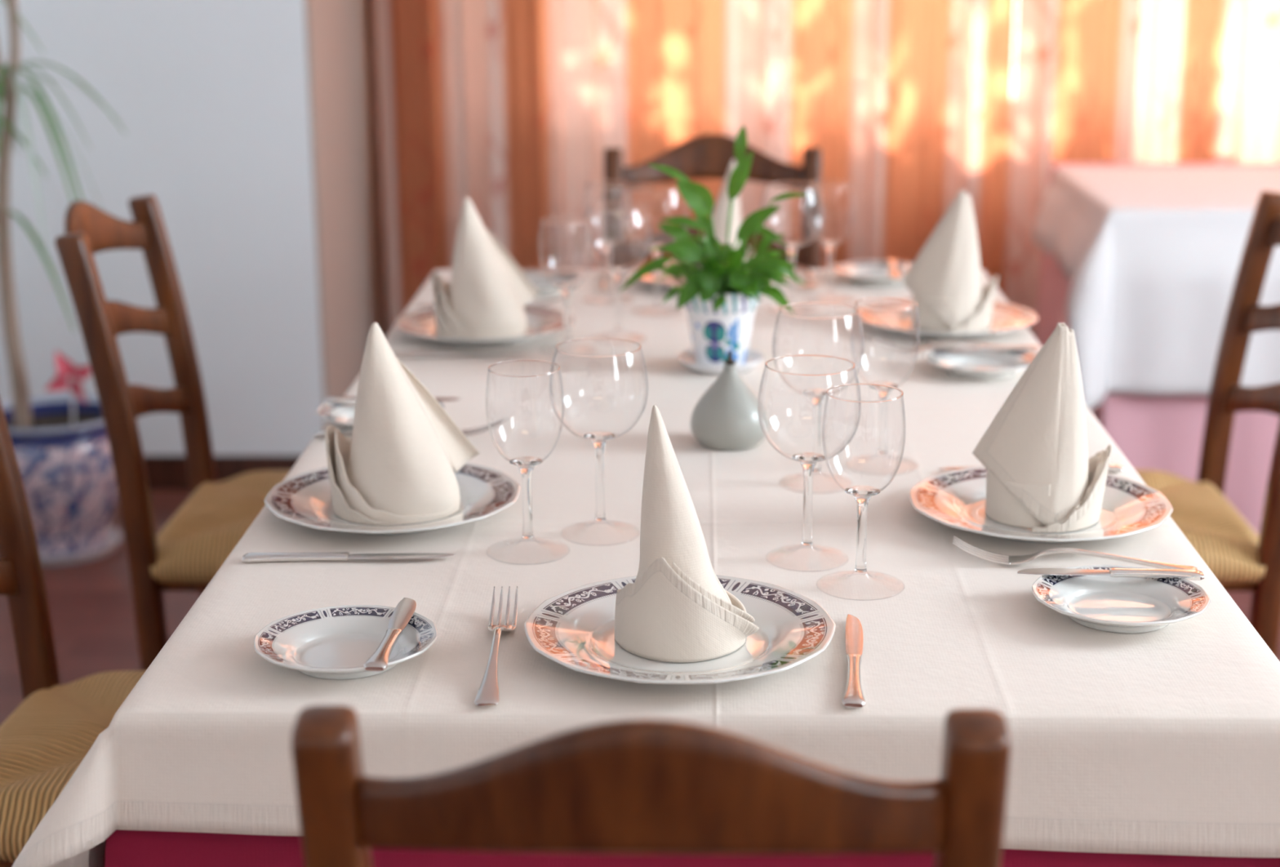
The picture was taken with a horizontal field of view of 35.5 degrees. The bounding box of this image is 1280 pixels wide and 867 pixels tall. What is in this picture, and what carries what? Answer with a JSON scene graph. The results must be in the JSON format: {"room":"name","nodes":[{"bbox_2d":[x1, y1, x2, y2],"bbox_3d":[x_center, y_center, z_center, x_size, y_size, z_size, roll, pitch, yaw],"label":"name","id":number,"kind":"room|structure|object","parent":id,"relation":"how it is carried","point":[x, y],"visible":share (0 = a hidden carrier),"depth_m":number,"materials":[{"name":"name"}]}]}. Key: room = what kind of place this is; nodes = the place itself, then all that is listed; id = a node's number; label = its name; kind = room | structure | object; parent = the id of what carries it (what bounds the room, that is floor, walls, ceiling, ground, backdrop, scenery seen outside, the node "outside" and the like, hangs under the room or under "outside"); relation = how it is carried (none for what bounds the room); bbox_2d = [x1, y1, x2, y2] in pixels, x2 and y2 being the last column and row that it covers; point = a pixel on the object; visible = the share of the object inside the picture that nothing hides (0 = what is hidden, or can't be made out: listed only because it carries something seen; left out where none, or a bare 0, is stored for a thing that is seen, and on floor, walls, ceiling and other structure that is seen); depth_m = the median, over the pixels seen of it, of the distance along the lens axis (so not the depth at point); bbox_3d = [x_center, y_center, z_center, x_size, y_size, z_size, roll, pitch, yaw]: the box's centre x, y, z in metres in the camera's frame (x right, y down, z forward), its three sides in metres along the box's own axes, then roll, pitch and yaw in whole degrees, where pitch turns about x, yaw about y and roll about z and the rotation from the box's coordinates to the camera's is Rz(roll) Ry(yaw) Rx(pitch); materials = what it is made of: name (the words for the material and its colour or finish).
{"room":"restaurant dining room","nodes":[
{"label":"restaurant dining room","id":0,"kind":"room"},
{"bbox_2d":[0,0,324,455],"bbox_3d":[-1.447,-1.249,5.003,1.395,2.600,0.980,0,15,2],"label":"wall","id":1,"kind":"structure","parent":0,"point":[210,98],"depth_m":4.67,"materials":[{"name":"paint"}]},
{"bbox_2d":[143,454,300,490],"bbox_3d":[-1.397,0.095,4.847,1.307,0.085,0.014,0,15,2],"label":"baseboard","id":2,"kind":"structure","parent":1,"relation":"attached to","point":[164,472],"depth_m":4.82,"materials":[{"name":"brown wood"}]},
{"bbox_2d":[366,0,1035,337],"bbox_3d":[1.263,-1.343,5.287,4.005,2.600,0.140,0,15,2],"label":"wall window","id":3,"kind":"structure","parent":1,"relation":"in","point":[371,10],"depth_m":5.44,"materials":[{"name":"paint"}]},
{"bbox_2d":[303,0,379,422],"bbox_3d":[-0.748,-1.266,4.884,0.010,2.515,0.800,0,15,2],"label":"wall","id":4,"kind":"structure","parent":0,"point":[336,30],"depth_m":4.99,"materials":[{"name":"beige paint"}]},
{"bbox_3d":[1.059,-2.452,4.717,3.580,0.027,0.027,0,15,2],"label":"curtain rod","id":5,"kind":"object","parent":4,"relation":"attached to","visible":0},
{"bbox_2d":[374,0,1016,331],"bbox_3d":[0.136,-1.342,5.041,1.648,2.220,0.102,0,15,2],"label":"curtain","id":6,"kind":"object","parent":5,"relation":"hanging from","point":[511,108],"visible":0.66,"depth_m":5.18,"materials":[{"name":"orange fabric"}]},
{"bbox_2d":[1004,0,1279,335],"bbox_3d":[1.861,-1.340,4.989,1.800,2.220,0.106,0,15,2],"label":"curtain","id":7,"kind":"object","parent":5,"relation":"hanging from","point":[1095,81],"visible":0.51,"depth_m":5.13,"materials":[{"name":"orange fabric"}]},
{"bbox_2d":[0,490,1279,725],"bbox_3d":[0.458,0.935,1.919,5.400,0.050,8.250,0,15,2],"label":"floor","id":8,"kind":"structure","parent":0,"point":[91,602],"depth_m":4.00,"materials":[{"name":"terracotta tile"},{"name":"grout"}]},
{"bbox_2d":[1,394,121,564],"bbox_3d":[-1.271,0.103,4.371,0.314,0.313,0.314,-9,17,-30],"label":"ceramic planter","id":9,"kind":"object","parent":8,"relation":"on","point":[67,472],"visible":0.68,"depth_m":4.27,"materials":[{"name":"blue-and-white patterned glazed ceramic"},{"name":"soil"}]},
{"bbox_2d":[0,0,126,429],"bbox_3d":[-1.348,-0.662,4.151,0.572,1.344,0.363,6,16,21],"label":"dracaena","id":10,"kind":"object","parent":9,"relation":"on","point":[11,87],"visible":0.98,"depth_m":4.16,"materials":[{"name":"green plant"}]},
{"bbox_2d":[44,350,91,426],"bbox_3d":[-1.202,-0.087,4.243,0.120,0.188,0.040,0,15,2],"label":"pinwheel","id":11,"kind":"object","parent":9,"relation":"on","point":[66,371],"visible":0.94,"depth_m":4.23,"materials":[{"name":"red"}]},
{"bbox_2d":[0,399,146,866],"bbox_3d":[-0.620,0.334,2.281,0.518,0.943,0.432,1,15,4],"label":"chair","id":12,"kind":"object","parent":8,"relation":"on","point":[43,742],"visible":0.36,"depth_m":2.38,"materials":[{"name":"beige wicker"}]},
{"bbox_2d":[54,194,289,670],"bbox_3d":[-0.599,0.104,3.138,0.518,0.943,0.432,0,15,2],"label":"chair","id":13,"kind":"object","parent":8,"relation":"on","point":[192,547],"visible":0.57,"depth_m":3.00,"materials":[{"name":"brown wood"}]},
{"bbox_2d":[291,705,1010,866],"bbox_3d":[0.015,0.548,1.463,0.432,0.943,0.518,0,15,2],"label":"chair","id":14,"kind":"object","parent":8,"relation":"on","point":[632,786],"visible":1,"depth_m":1.13,"materials":[{"name":"brown wood"}]},
{"bbox_2d":[604,133,822,269],"bbox_3d":[0.135,-0.053,3.708,0.432,0.943,0.518,0,15,2],"label":"chair","id":15,"kind":"object","parent":8,"relation":"on","point":[707,156],"visible":0.15,"depth_m":3.81,"materials":[{"name":"brown wood"}]},
{"bbox_2d":[1134,190,1279,657],"bbox_3d":[0.800,0.102,3.110,0.518,0.943,0.432,0,15,2],"label":"chair","id":16,"kind":"object","parent":8,"relation":"on","point":[1241,559],"visible":0.34,"depth_m":3.14,"materials":[{"name":"brown wood"}]},
{"bbox_3d":[0.091,0.332,2.644,0.936,0.744,1.956,0,15,2],"label":"dining table","id":17,"kind":"object","parent":8,"relation":"on","visible":0},
{"bbox_2d":[103,829,1279,866],"bbox_3d":[0.084,0.283,2.631,1.103,0.646,2.090,0,15,2],"label":"undercloth","id":18,"kind":"object","parent":17,"relation":"on","point":[122,848],"visible":0.05,"depth_m":1.63,"materials":[{"name":"fabric"}]},
{"bbox_2d":[11,269,1279,866],"bbox_3d":[0.090,0.064,2.579,1.197,0.207,2.141,0,15,2],"label":"tablecloth","id":19,"kind":"object","parent":18,"relation":"on","point":[1166,740],"visible":0.49,"depth_m":1.77,"materials":[{"name":"white fabric"}]},
{"bbox_2d":[253,604,438,679],"bbox_3d":[-0.250,0.182,1.703,0.156,0.022,0.155,5,16,20],"label":"bread plate","id":20,"kind":"object","parent":19,"relation":"on","point":[335,642],"visible":0.91,"depth_m":1.72,"materials":[{"name":"ceramic"}]},
{"bbox_2d":[364,597,416,671],"bbox_3d":[-0.210,0.169,1.705,0.020,0.007,0.169,1,15,4],"label":"butter knife","id":21,"kind":"object","parent":20,"relation":"on","point":[404,611],"visible":1,"depth_m":1.69,"materials":[{"name":"silver metal"}]},
{"bbox_2d":[241,551,455,562],"bbox_3d":[-0.285,0.121,1.960,0.208,0.007,0.019,0,15,0],"label":"table knife","id":22,"kind":"object","parent":19,"relation":"on","point":[335,556],"visible":1,"depth_m":1.96,"materials":[{"name":"silver metal"}]},
{"bbox_2d":[316,395,444,428],"bbox_3d":[-0.319,-0.021,2.464,0.155,0.022,0.156,-5,16,-17],"label":"bread plate","id":23,"kind":"object","parent":19,"relation":"on","point":[343,414],"visible":0.25,"depth_m":2.47,"materials":[{"name":"ceramic"}]},
{"bbox_2d":[324,396,460,404],"bbox_3d":[-0.309,-0.042,2.495,0.169,0.007,0.020,0,15,2],"label":"butter knife","id":24,"kind":"object","parent":23,"relation":"on","point":[331,400],"visible":0.56,"depth_m":2.49,"materials":[{"name":"silver metal"}]},
{"bbox_2d":[264,462,519,534],"bbox_3d":[-0.260,0.073,2.112,0.267,0.022,0.267,2,15,8],"label":"dinner plate","id":25,"kind":"object","parent":19,"relation":"on","point":[304,499],"visible":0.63,"depth_m":2.10,"materials":[{"name":"ceramic"}]},
{"bbox_2d":[324,322,479,525],"bbox_3d":[-0.257,-0.017,2.088,0.143,0.199,0.127,4,16,16],"label":"folded napkin","id":26,"kind":"object","parent":25,"relation":"on","point":[401,454],"visible":1,"depth_m":2.06,"materials":[{"name":"fabric"}]},
{"bbox_2d":[315,416,506,436],"bbox_3d":[-0.276,-0.008,2.413,0.231,0.021,0.025,0,15,1],"label":"fork","id":27,"kind":"object","parent":19,"relation":"on","point":[477,430],"visible":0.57,"depth_m":2.41,"materials":[{"name":"silver metal"}]},
{"bbox_2d":[394,351,529,358],"bbox_3d":[-0.259,-0.111,2.824,0.208,0.007,0.019,0,15,0],"label":"table knife","id":28,"kind":"object","parent":19,"relation":"on","point":[451,354],"visible":0.82,"depth_m":2.82,"materials":[{"name":"silver metal"}]},
{"bbox_2d":[394,304,574,346],"bbox_3d":[-0.230,-0.157,2.972,0.267,0.022,0.267,-5,16,-17],"label":"dinner plate","id":29,"kind":"object","parent":19,"relation":"on","point":[540,320],"visible":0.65,"depth_m":2.96,"materials":[{"name":"ceramic"}]},
{"bbox_2d":[431,197,540,338],"bbox_3d":[-0.235,-0.247,2.947,0.143,0.199,0.127,4,16,16],"label":"folded napkin","id":30,"kind":"object","parent":29,"relation":"on","point":[485,297],"visible":0.96,"depth_m":2.92,"materials":[{"name":"fabric"}]},
{"bbox_2d":[417,293,563,308],"bbox_3d":[-0.237,-0.209,3.162,0.231,0.021,0.025,0,15,2],"label":"fork","id":31,"kind":"object","parent":19,"relation":"on","point":[427,305],"visible":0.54,"depth_m":3.16,"materials":[{"name":"silver metal"}]},
{"bbox_2d":[474,586,517,706],"bbox_3d":[-0.122,0.179,1.710,0.025,0.021,0.231,0,15,0],"label":"fork","id":32,"kind":"object","parent":19,"relation":"on","point":[487,695],"visible":1,"depth_m":1.68,"materials":[{"name":"silver metal"}]},
{"bbox_2d":[485,359,569,564],"bbox_3d":[-0.112,0.026,1.960,0.082,0.188,0.082,11,19,38],"label":"wine glass","id":33,"kind":"object","parent":19,"relation":"on","point":[526,464],"visible":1,"depth_m":1.96,"materials":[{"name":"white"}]},
{"bbox_2d":[485,359,564,462],"bbox_3d":[-0.112,-0.017,1.948,0.077,0.097,0.077,0,15,2],"label":"bowl","id":34,"kind":"object","parent":33,"relation":"on","point":[522,459],"depth_m":1.95,"materials":[{"name":"clear glass"}]},
{"bbox_2d":[523,269,581,295],"bbox_3d":[-0.175,-0.247,3.305,0.155,0.022,0.156,5,16,20],"label":"bread plate","id":35,"kind":"object","parent":19,"relation":"on","point":[545,286],"visible":0.53,"depth_m":3.34,"materials":[{"name":"ceramic"}]},
{"bbox_2d":[521,270,590,274],"bbox_3d":[-0.167,-0.269,3.341,0.169,0.007,0.020,0,15,2],"label":"butter knife","id":36,"kind":"object","parent":35,"relation":"on","point":[526,272],"visible":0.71,"depth_m":3.33,"materials":[{"name":"silver metal"}]},
{"bbox_2d":[538,215,592,355],"bbox_3d":[-0.105,-0.211,2.848,0.082,0.188,0.082,2,15,8],"label":"wine glass","id":37,"kind":"object","parent":19,"relation":"on","point":[566,288],"visible":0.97,"depth_m":2.85,"materials":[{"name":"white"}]},
{"bbox_2d":[538,215,592,284],"bbox_3d":[-0.105,-0.255,2.836,0.077,0.097,0.077,0,15,2],"label":"bowl","id":38,"kind":"object","parent":37,"relation":"on","point":[564,215],"depth_m":2.84,"materials":[{"name":"clear glass"}]},
{"bbox_2d":[549,337,648,545],"bbox_3d":[-0.041,0.008,2.014,0.099,0.196,0.099,3,15,14],"label":"wine glass","id":39,"kind":"object","parent":19,"relation":"on","point":[599,439],"visible":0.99,"depth_m":2.02,"materials":[{"name":"clear glass"}]},
{"bbox_2d":[549,337,648,440],"bbox_3d":[-0.041,-0.041,2.001,0.099,0.095,0.099,0,15,2],"label":"bowl","id":40,"kind":"object","parent":39,"relation":"on","point":[597,435],"depth_m":2.00,"materials":[{"name":"clear glass"}]},
{"bbox_2d":[583,181,631,305],"bbox_3d":[-0.051,-0.305,3.198,0.082,0.188,0.082,-8,17,-25],"label":"wine glass","id":41,"kind":"object","parent":19,"relation":"on","point":[607,245],"visible":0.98,"depth_m":3.20,"materials":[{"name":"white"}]},
{"bbox_2d":[583,181,631,243],"bbox_3d":[-0.051,-0.349,3.186,0.077,0.097,0.077,0,15,2],"label":"bowl","id":42,"kind":"object","parent":41,"relation":"on","point":[604,242],"depth_m":3.19,"materials":[{"name":"clear glass"}]},
{"bbox_2d":[583,202,652,344],"bbox_3d":[-0.032,-0.233,2.914,0.099,0.196,0.099,2,15,10],"label":"wine glass","id":43,"kind":"object","parent":19,"relation":"on","point":[618,272],"visible":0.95,"depth_m":2.92,"materials":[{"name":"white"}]},
{"bbox_2d":[583,202,652,272],"bbox_3d":[-0.032,-0.282,2.901,0.099,0.095,0.099,0,15,2],"label":"bowl","id":44,"kind":"object","parent":43,"relation":"on","point":[616,269],"depth_m":2.90,"materials":[{"name":"clear glass"}]},
{"bbox_2d":[624,182,688,316],"bbox_3d":[0.026,-0.286,3.107,0.099,0.196,0.099,3,15,12],"label":"wine glass","id":45,"kind":"object","parent":19,"relation":"on","point":[656,253],"visible":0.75,"depth_m":3.11,"materials":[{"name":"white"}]},
{"bbox_2d":[624,182,688,244],"bbox_3d":[0.026,-0.334,3.095,0.099,0.095,0.099,0,15,2],"label":"bowl","id":46,"kind":"object","parent":45,"relation":"on","point":[651,183],"depth_m":3.09,"materials":[{"name":"clear glass"}]},
{"bbox_2d":[524,574,835,684],"bbox_3d":[0.034,0.174,1.726,0.267,0.022,0.267,-2,15,-4],"label":"dinner plate","id":47,"kind":"object","parent":19,"relation":"on","point":[574,628],"visible":0.72,"depth_m":1.72,"materials":[{"name":"ceramic"}]},
{"bbox_2d":[614,404,759,662],"bbox_3d":[0.039,0.079,1.709,0.124,0.206,0.115,0,15,2],"label":"folded napkin","id":48,"kind":"object","parent":47,"relation":"on","point":[677,609],"visible":1,"depth_m":1.69,"materials":[{"name":"fabric"}]},
{"bbox_2d":[633,259,788,288],"bbox_3d":[0.124,-0.260,3.344,0.267,0.022,0.267,-2,15,-4],"label":"dinner plate","id":49,"kind":"object","parent":19,"relation":"on","point":[670,282],"visible":0.15,"depth_m":3.34,"materials":[{"name":"ceramic"}]},
{"bbox_2d":[685,159,752,282],"bbox_3d":[0.129,-0.353,3.321,0.124,0.206,0.115,0,15,2],"label":"folded napkin","id":50,"kind":"object","parent":49,"relation":"on","point":[720,215],"visible":0.2,"depth_m":3.29,"materials":[{"name":"fabric"}]},
{"bbox_2d":[618,124,809,374],"bbox_3d":[0.112,-0.252,2.716,0.238,0.333,0.204,4,16,18],"label":"peace lily","id":51,"kind":"object","parent":19,"relation":"on","point":[721,311],"visible":0.98,"depth_m":2.67,"materials":[{"name":"green plant"}]},
{"bbox_2d":[680,283,761,365],"bbox_3d":[0.111,-0.148,2.737,0.113,0.107,0.113,0,15,2],"label":"pot","id":52,"kind":"object","parent":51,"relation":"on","point":[721,316],"depth_m":2.70,"materials":[{"name":"white ceramic"}]},
{"bbox_2d":[690,350,768,450],"bbox_3d":[0.106,-0.043,2.360,0.093,0.112,0.093,0,15,2],"label":"bud vase","id":53,"kind":"object","parent":19,"relation":"on","point":[726,417],"visible":1,"depth_m":2.33,"materials":[{"name":"grey ceramic"}]},
{"bbox_2d":[760,182,824,315],"bbox_3d":[0.237,-0.288,3.111,0.099,0.196,0.099,-1,15,-1],"label":"wine glass","id":54,"kind":"object","parent":19,"relation":"on","point":[792,247],"visible":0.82,"depth_m":3.11,"materials":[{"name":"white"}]},
{"bbox_2d":[760,182,824,247],"bbox_3d":[0.236,-0.336,3.098,0.099,0.095,0.099,0,15,2],"label":"bowl","id":55,"kind":"object","parent":54,"relation":"on","point":[790,244],"depth_m":3.10,"materials":[{"name":"clear glass"}]},
{"bbox_2d":[799,267,818,288],"bbox_3d":[0.282,-0.265,3.358,0.025,0.021,0.231,0,15,2],"label":"fork","id":56,"kind":"object","parent":19,"relation":"on","point":[809,282],"visible":0.98,"depth_m":3.32,"materials":[{"name":"silver metal"}]},
{"bbox_2d":[757,354,861,559],"bbox_3d":[0.163,0.028,1.932,0.099,0.196,0.099,-6,16,-19],"label":"wine glass","id":57,"kind":"object","parent":19,"relation":"on","point":[808,460],"visible":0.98,"depth_m":1.93,"materials":[{"name":"clear glass"}]},
{"bbox_2d":[757,354,861,462],"bbox_3d":[0.162,-0.021,1.919,0.099,0.095,0.099,0,15,2],"label":"bowl","id":58,"kind":"object","parent":57,"relation":"on","point":[802,456],"depth_m":1.92,"materials":[{"name":"clear glass"}]},
{"bbox_2d":[772,302,864,493],"bbox_3d":[0.194,-0.040,2.183,0.099,0.196,0.099,8,17,29],"label":"wine glass","id":59,"kind":"object","parent":19,"relation":"on","point":[817,396],"visible":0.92,"depth_m":2.18,"materials":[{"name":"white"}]},
{"bbox_2d":[772,302,864,396],"bbox_3d":[0.193,-0.088,2.170,0.099,0.095,0.099,0,15,2],"label":"bowl","id":60,"kind":"object","parent":59,"relation":"on","point":[812,392],"depth_m":2.17,"materials":[{"name":"clear glass"}]},
{"bbox_2d":[807,180,855,294],"bbox_3d":[0.304,-0.305,3.190,0.082,0.188,0.082,4,16,15],"label":"wine glass","id":61,"kind":"object","parent":19,"relation":"on","point":[830,245],"visible":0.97,"depth_m":3.19,"materials":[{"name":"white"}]},
{"bbox_2d":[807,180,855,242],"bbox_3d":[0.304,-0.349,3.178,0.077,0.097,0.077,0,15,2],"label":"bowl","id":62,"kind":"object","parent":61,"relation":"on","point":[826,241],"depth_m":3.18,"materials":[{"name":"clear glass"}]},
{"bbox_2d":[841,613,865,707],"bbox_3d":[0.181,0.189,1.692,0.019,0.007,0.208,1,15,6],"label":"table knife","id":63,"kind":"object","parent":19,"relation":"on","point":[853,696],"visible":1,"depth_m":1.67,"materials":[{"name":"silver metal"}]},
{"bbox_2d":[816,382,906,600],"bbox_3d":[0.206,0.052,1.854,0.082,0.188,0.082,-3,15,-10],"label":"wine glass","id":64,"kind":"object","parent":19,"relation":"on","point":[862,495],"visible":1,"depth_m":1.86,"materials":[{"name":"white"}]},
{"bbox_2d":[822,382,906,493],"bbox_3d":[0.206,0.009,1.843,0.077,0.097,0.077,0,15,2],"label":"bowl","id":65,"kind":"object","parent":64,"relation":"on","point":[854,489],"depth_m":1.85,"materials":[{"name":"clear glass"}]},
{"bbox_2d":[833,260,912,286],"bbox_3d":[0.404,-0.267,3.365,0.156,0.022,0.155,-5,16,-17],"label":"bread plate","id":66,"kind":"object","parent":19,"relation":"on","point":[867,273],"visible":0.77,"depth_m":3.39,"materials":[{"name":"ceramic"}]},
{"bbox_2d":[886,259,901,278],"bbox_3d":[0.424,-0.275,3.348,0.020,0.007,0.169,1,15,5],"label":"butter knife","id":67,"kind":"object","parent":66,"relation":"on","point":[894,272],"visible":1,"depth_m":3.34,"materials":[{"name":"silver metal"}]},
{"bbox_2d":[850,297,919,475],"bbox_3d":[0.275,-0.054,2.252,0.082,0.188,0.082,2,15,11],"label":"wine glass","id":68,"kind":"object","parent":19,"relation":"on","point":[883,392],"visible":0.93,"depth_m":2.25,"materials":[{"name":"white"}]},
{"bbox_2d":[850,297,919,386],"bbox_3d":[0.275,-0.098,2.240,0.077,0.097,0.077,0,15,2],"label":"bowl","id":69,"kind":"object","parent":68,"relation":"on","point":[894,384],"depth_m":2.24,"materials":[{"name":"clear glass"}]},
{"bbox_2d":[857,297,1038,339],"bbox_3d":[0.459,-0.168,2.993,0.267,0.022,0.267,2,15,8],"label":"dinner plate","id":70,"kind":"object","parent":19,"relation":"on","point":[1006,317],"visible":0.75,"depth_m":2.99,"materials":[{"name":"ceramic"}]},
{"bbox_2d":[902,190,997,332],"bbox_3d":[0.468,-0.261,2.974,0.118,0.201,0.126,14,21,43],"label":"folded napkin","id":71,"kind":"object","parent":70,"relation":"on","point":[944,280],"visible":0.98,"depth_m":2.94,"materials":[{"name":"fabric"}]},
{"bbox_2d":[871,335,1036,353],"bbox_3d":[0.445,-0.126,2.832,0.231,0.021,0.025,1,15,4],"label":"fork","id":72,"kind":"object","parent":19,"relation":"on","point":[881,342],"visible":0.78,"depth_m":2.83,"materials":[{"name":"silver metal"}]},
{"bbox_2d":[924,344,1036,380],"bbox_3d":[0.464,-0.093,2.715,0.155,0.022,0.156,-5,16,-17],"label":"bread plate","id":73,"kind":"object","parent":19,"relation":"on","point":[971,364],"visible":0.92,"depth_m":2.73,"materials":[{"name":"ceramic"}]},
{"bbox_2d":[916,345,1040,351],"bbox_3d":[0.467,-0.118,2.759,0.169,0.007,0.020,1,15,4],"label":"butter knife","id":74,"kind":"object","parent":73,"relation":"on","point":[982,348],"visible":0.99,"depth_m":2.75,"materials":[{"name":"silver metal"}]},
{"bbox_2d":[937,463,1124,471],"bbox_3d":[0.438,0.039,2.247,0.208,0.007,0.019,0,15,0],"label":"table knife","id":75,"kind":"object","parent":19,"relation":"on","point":[1113,467],"visible":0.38,"depth_m":2.24,"materials":[{"name":"silver metal"}]},
{"bbox_2d":[909,466,1173,542],"bbox_3d":[0.413,0.079,2.072,0.267,0.022,0.267,2,15,8],"label":"dinner plate","id":76,"kind":"object","parent":19,"relation":"on","point":[956,499],"visible":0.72,"depth_m":2.07,"materials":[{"name":"ceramic"}]},
{"bbox_2d":[972,322,1111,533],"bbox_3d":[0.420,-0.014,2.053,0.118,0.201,0.126,14,21,43],"label":"folded napkin","id":77,"kind":"object","parent":76,"relation":"on","point":[1042,477],"visible":1,"depth_m":2.02,"materials":[{"name":"fabric"}]},
{"bbox_2d":[952,536,1197,569],"bbox_3d":[0.417,0.117,1.925,0.231,0.021,0.025,2,15,11],"label":"fork","id":78,"kind":"object","parent":19,"relation":"on","point":[986,555],"visible":0.9,"depth_m":1.93,"materials":[{"name":"silver metal"}]},
{"bbox_2d":[1031,564,1210,633],"bbox_3d":[0.430,0.153,1.795,0.155,0.022,0.156,5,16,20],"label":"bread plate","id":79,"kind":"object","parent":19,"relation":"on","point":[1104,602],"visible":0.98,"depth_m":1.81,"materials":[{"name":"ceramic"}]},
{"bbox_2d":[1017,567,1204,580],"bbox_3d":[0.432,0.128,1.840,0.169,0.007,0.020,1,15,5],"label":"butter knife","id":80,"kind":"object","parent":79,"relation":"on","point":[1188,574],"visible":1,"depth_m":1.83,"materials":[{"name":"silver metal"}]},
{"bbox_3d":[1.515,-0.198,4.591,1.035,0.744,0.760,0,15,2],"label":"dining table","id":81,"kind":"object","parent":8,"relation":"on","visible":0},
{"bbox_2d":[1032,167,1279,409],"bbox_3d":[1.510,-0.336,4.416,1.245,0.403,0.809,0,15,2],"label":"tablecloth","id":82,"kind":"object","parent":81,"relation":"on","point":[1152,256],"visible":0.94,"depth_m":4.15,"materials":[{"name":"white fabric"}]},
{"bbox_2d":[1035,162,1279,535],"bbox_3d":[1.516,-0.218,4.586,1.125,0.706,0.851,0,15,2],"label":"undercloth","id":83,"kind":"object","parent":81,"relation":"on","point":[1153,432],"visible":0.21,"depth_m":4.24,"materials":[{"name":"fabric"}]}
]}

